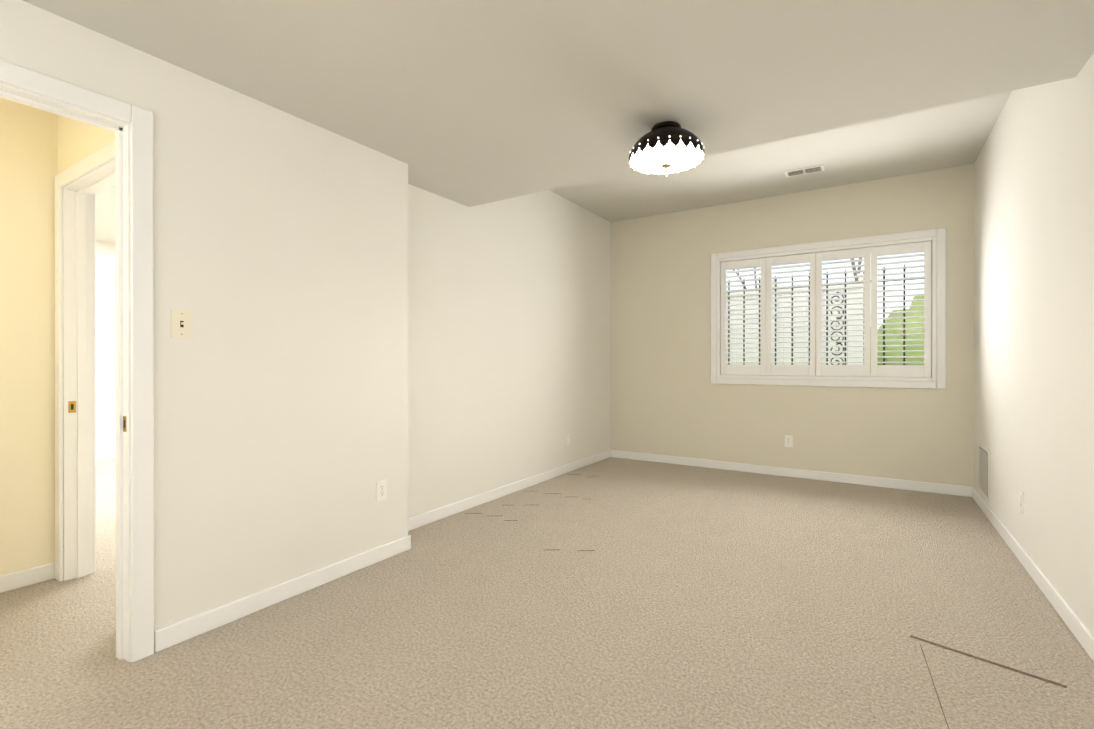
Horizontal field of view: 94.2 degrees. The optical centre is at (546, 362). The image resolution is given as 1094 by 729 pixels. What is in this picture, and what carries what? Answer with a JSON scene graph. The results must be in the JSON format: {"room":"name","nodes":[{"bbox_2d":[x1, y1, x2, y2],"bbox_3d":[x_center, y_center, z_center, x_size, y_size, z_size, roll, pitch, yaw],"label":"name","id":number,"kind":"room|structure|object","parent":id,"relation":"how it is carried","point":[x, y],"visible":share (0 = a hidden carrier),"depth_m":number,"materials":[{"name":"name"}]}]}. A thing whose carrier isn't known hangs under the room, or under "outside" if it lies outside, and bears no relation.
{"room":"empty bedroom","nodes":[
{"label":"empty bedroom","id":0,"kind":"room"},
{"bbox_2d":[0,98,57,575],"bbox_3d":[-3.104,-0.364,1.960,0.115,3.000,1.780,0,0,33],"label":"wall","id":1,"kind":"structure","parent":0,"point":[28,154],"depth_m":2.58,"materials":[{"name":"paint"}]},
{"bbox_2d":[0,562,54,592],"bbox_3d":[-2.578,1.094,1.627,1.135,0.085,1.780,0,0,33],"label":"baseboard","id":2,"kind":"structure","parent":1,"relation":"attached to","point":[23,578],"depth_m":2.58,"materials":[{"name":"white paint"}]},
{"bbox_2d":[58,115,114,173],"bbox_3d":[-3.739,-0.367,3.490,5.100,3.000,0.115,0,0,33],"label":"wall","id":3,"kind":"structure","parent":0,"point":[78,141],"depth_m":2.52,"materials":[{"name":"paint"}]},
{"bbox_2d":[55,140,114,580],"bbox_3d":[-2.133,0.082,2.465,0.952,2.106,0.149,0,0,33],"label":"door frame","id":4,"kind":"structure","parent":3,"relation":"in","point":[77,406],"depth_m":2.66,"materials":[{"name":"white paint"}]},
{"bbox_2d":[95,185,115,242],"bbox_3d":[-3.768,-1.627,3.521,5.185,0.480,4.100,0,0,33],"label":"ceiling","id":5,"kind":"structure","parent":0,"point":[105,208],"depth_m":4.82,"materials":[{"name":"paint"}]},
{"bbox_2d":[96,240,115,452],"bbox_3d":[-4.622,-0.373,6.738,0.115,3.000,4.640,0,0,33],"label":"wall","id":6,"kind":"structure","parent":0,"point":[105,346],"depth_m":5.88,"materials":[{"name":"paint"}]},
{"bbox_2d":[96,451,115,460],"bbox_3d":[-4.537,1.084,6.755,0.013,0.085,4.525,0,0,33],"label":"baseboard","id":7,"kind":"structure","parent":6,"relation":"attached to","point":[105,456],"depth_m":5.86,"materials":[{"name":"white paint"}]},
{"bbox_2d":[0,0,407,651],"bbox_3d":[-1.770,-0.364,1.862,0.260,3.000,3.050,0,0,33],"label":"wall","id":8,"kind":"structure","parent":0,"point":[280,376],"depth_m":2.33,"materials":[{"name":"paint"}]},
{"bbox_2d":[0,59,153,661],"bbox_3d":[-1.844,0.083,1.613,0.149,2.106,0.952,0,0,33],"label":"door frame","id":9,"kind":"structure","parent":8,"relation":"attached to","point":[139,120],"depth_m":1.94,"materials":[{"name":"white paint"}]},
{"bbox_2d":[171,309,191,338],"bbox_3d":[-1.478,-0.154,2.061,0.019,0.116,0.072,0,0,33],"label":"light switch","id":10,"kind":"object","parent":8,"relation":"attached to","point":[181,323],"visible":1,"depth_m":2.06,"materials":[{"name":"beige plastic"}]},
{"bbox_2d":[155,530,410,651],"bbox_3d":[-1.179,1.092,2.536,0.013,0.085,1.308,0,0,33],"label":"baseboard","id":11,"kind":"structure","parent":8,"relation":"attached to","point":[184,630],"depth_m":2.36,"materials":[{"name":"white paint"}]},
{"bbox_2d":[376,479,386,501],"bbox_3d":[-0.945,0.734,2.909,0.007,0.116,0.072,0,0,33],"label":"outlet","id":12,"kind":"object","parent":8,"relation":"attached to","point":[381,490],"visible":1,"depth_m":2.90,"materials":[{"name":"white plastic"}]},
{"bbox_2d":[408,184,609,517],"bbox_3d":[-0.178,-0.369,4.704,0.115,3.000,3.685,0,0,33],"label":"wall","id":13,"kind":"structure","parent":0,"point":[508,341],"depth_m":4.29,"materials":[{"name":"paint"}]},
{"bbox_2d":[408,450,610,529],"bbox_3d":[-0.147,1.088,4.637,0.013,0.085,3.370,0,0,33],"label":"baseboard","id":14,"kind":"structure","parent":13,"relation":"attached to","point":[431,516],"depth_m":4.19,"materials":[{"name":"white paint"}]},
{"bbox_2d":[0,457,1093,728],"bbox_3d":[-1.603,1.182,3.757,8.585,0.100,6.820,0,0,33],"label":"floor carpet","id":15,"kind":"object","parent":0,"point":[656,595],"visible":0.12,"depth_m":2.15,"materials":[{"name":"beige carpet"}]},
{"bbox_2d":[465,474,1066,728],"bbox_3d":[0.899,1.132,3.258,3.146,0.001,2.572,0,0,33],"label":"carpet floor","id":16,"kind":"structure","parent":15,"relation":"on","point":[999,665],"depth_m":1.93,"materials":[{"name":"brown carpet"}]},
{"bbox_2d":[22,0,1093,206],"bbox_3d":[-0.259,-1.528,1.280,3.660,0.670,4.100,0,0,33],"label":"ceiling soffit","id":17,"kind":"structure","parent":0,"point":[469,103],"depth_m":2.04,"materials":[{"name":"paint"}]},
{"bbox_2d":[627,121,705,176],"bbox_3d":[0.607,-1.068,2.591,0.385,0.254,0.389,0,0,33],"label":"ceiling light fixture","id":18,"kind":"object","parent":17,"relation":"attached to","point":[666,148],"visible":1,"depth_m":2.49,"materials":[{"name":"white glass"}]},
{"bbox_2d":[550,91,1011,221],"bbox_3d":[-0.500,-1.766,5.479,8.585,0.210,2.720,0,0,33],"label":"ceiling","id":19,"kind":"structure","parent":0,"point":[945,136],"depth_m":4.27,"materials":[{"name":"paint"}]},
{"bbox_2d":[784,165,824,176],"bbox_3d":[2.232,-1.654,4.411,0.300,0.010,0.140,0,0,33],"label":"ceiling vent","id":20,"kind":"object","parent":19,"relation":"in","point":[813,169],"visible":1,"depth_m":4.41,"materials":[{"name":"white metal"}]},
{"bbox_2d":[610,164,973,486],"bbox_3d":[0.178,-0.373,6.544,8.415,3.000,0.200,0,0,33],"label":"wall","id":21,"kind":"structure","parent":0,"point":[667,398],"depth_m":5.07,"materials":[{"name":"paint"}]},
{"bbox_2d":[785,435,792,446],"bbox_3d":[2.384,0.780,5.015,0.072,0.116,0.007,0,0,33],"label":"outlet","id":22,"kind":"object","parent":21,"relation":"attached to","point":[788,440],"visible":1,"depth_m":5.01,"materials":[{"name":"white plastic"}]},
{"bbox_2d":[611,450,970,496],"bbox_3d":[2.167,1.087,5.150,3.300,0.085,0.013,0,0,33],"label":"baseboard","id":23,"kind":"structure","parent":21,"relation":"attached to","point":[957,490],"depth_m":4.92,"materials":[{"name":"white paint"}]},
{"bbox_2d":[711,228,945,388],"bbox_3d":[2.593,-0.460,4.903,1.980,1.380,0.077,0,0,33],"label":"window frame","id":24,"kind":"structure","parent":21,"relation":"in","point":[940,381],"depth_m":4.70,"materials":[{"name":"white paint"}]},
{"bbox_2d":[721,258,765,374],"bbox_3d":[2.030,-0.461,5.265,0.443,1.184,0.056,0,0,33],"label":"shutter panel","id":25,"kind":"object","parent":24,"relation":"attached to","point":[743,369],"visible":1,"depth_m":5.25,"materials":[{"name":"paint"}]},
{"bbox_2d":[766,253,815,375],"bbox_3d":[2.405,-0.460,5.024,0.443,1.184,0.056,0,0,33],"label":"shutter panel","id":26,"kind":"object","parent":24,"relation":"attached to","point":[801,370],"visible":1,"depth_m":5.01,"materials":[{"name":"paint"}]},
{"bbox_2d":[816,247,870,376],"bbox_3d":[2.781,-0.460,4.785,0.443,1.184,0.056,0,0,33],"label":"shutter panel","id":27,"kind":"object","parent":24,"relation":"attached to","point":[844,370],"visible":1,"depth_m":4.77,"materials":[{"name":"paint"}]},
{"bbox_2d":[871,241,930,376],"bbox_3d":[3.157,-0.459,4.545,0.443,1.184,0.056,0,0,33],"label":"shutter panel","id":28,"kind":"object","parent":24,"relation":"attached to","point":[924,370],"visible":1,"depth_m":4.53,"materials":[{"name":"paint"}]},
{"bbox_2d":[726,241,931,377],"bbox_3d":[2.651,-0.460,4.995,1.826,1.226,0.060,0,0,33],"label":"window","id":29,"kind":"structure","parent":21,"relation":"in","point":[833,318],"depth_m":4.91,"materials":[{"name":"clear glass"}]},
{"bbox_2d":[974,53,1093,635],"bbox_3d":[1.918,-0.363,1.557,0.115,3.000,6.735,0,0,33],"label":"wall","id":30,"kind":"structure","parent":0,"point":[1034,298],"depth_m":2.56,"materials":[{"name":"paint"}]},
{"bbox_2d":[978,443,989,500],"bbox_3d":[3.305,0.822,3.850,0.012,0.370,0.400,0,0,33],"label":"air vent","id":31,"kind":"object","parent":30,"relation":"in","point":[984,471],"visible":1,"depth_m":3.79,"materials":[{"name":"white metal"}]},
{"bbox_2d":[1020,490,1023,512],"bbox_3d":[2.694,0.789,2.888,0.007,0.116,0.072,0,0,33],"label":"outlet","id":32,"kind":"object","parent":30,"relation":"attached to","point":[1021,501],"visible":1,"depth_m":2.87,"materials":[{"name":"white plastic"}]},
{"bbox_2d":[971,487,1093,660],"bbox_3d":[1.841,1.094,1.558,0.013,0.085,6.420,0,0,33],"label":"baseboard","id":33,"kind":"structure","parent":30,"relation":"attached to","point":[1080,631],"depth_m":2.48,"materials":[{"name":"white paint"}]}
]}

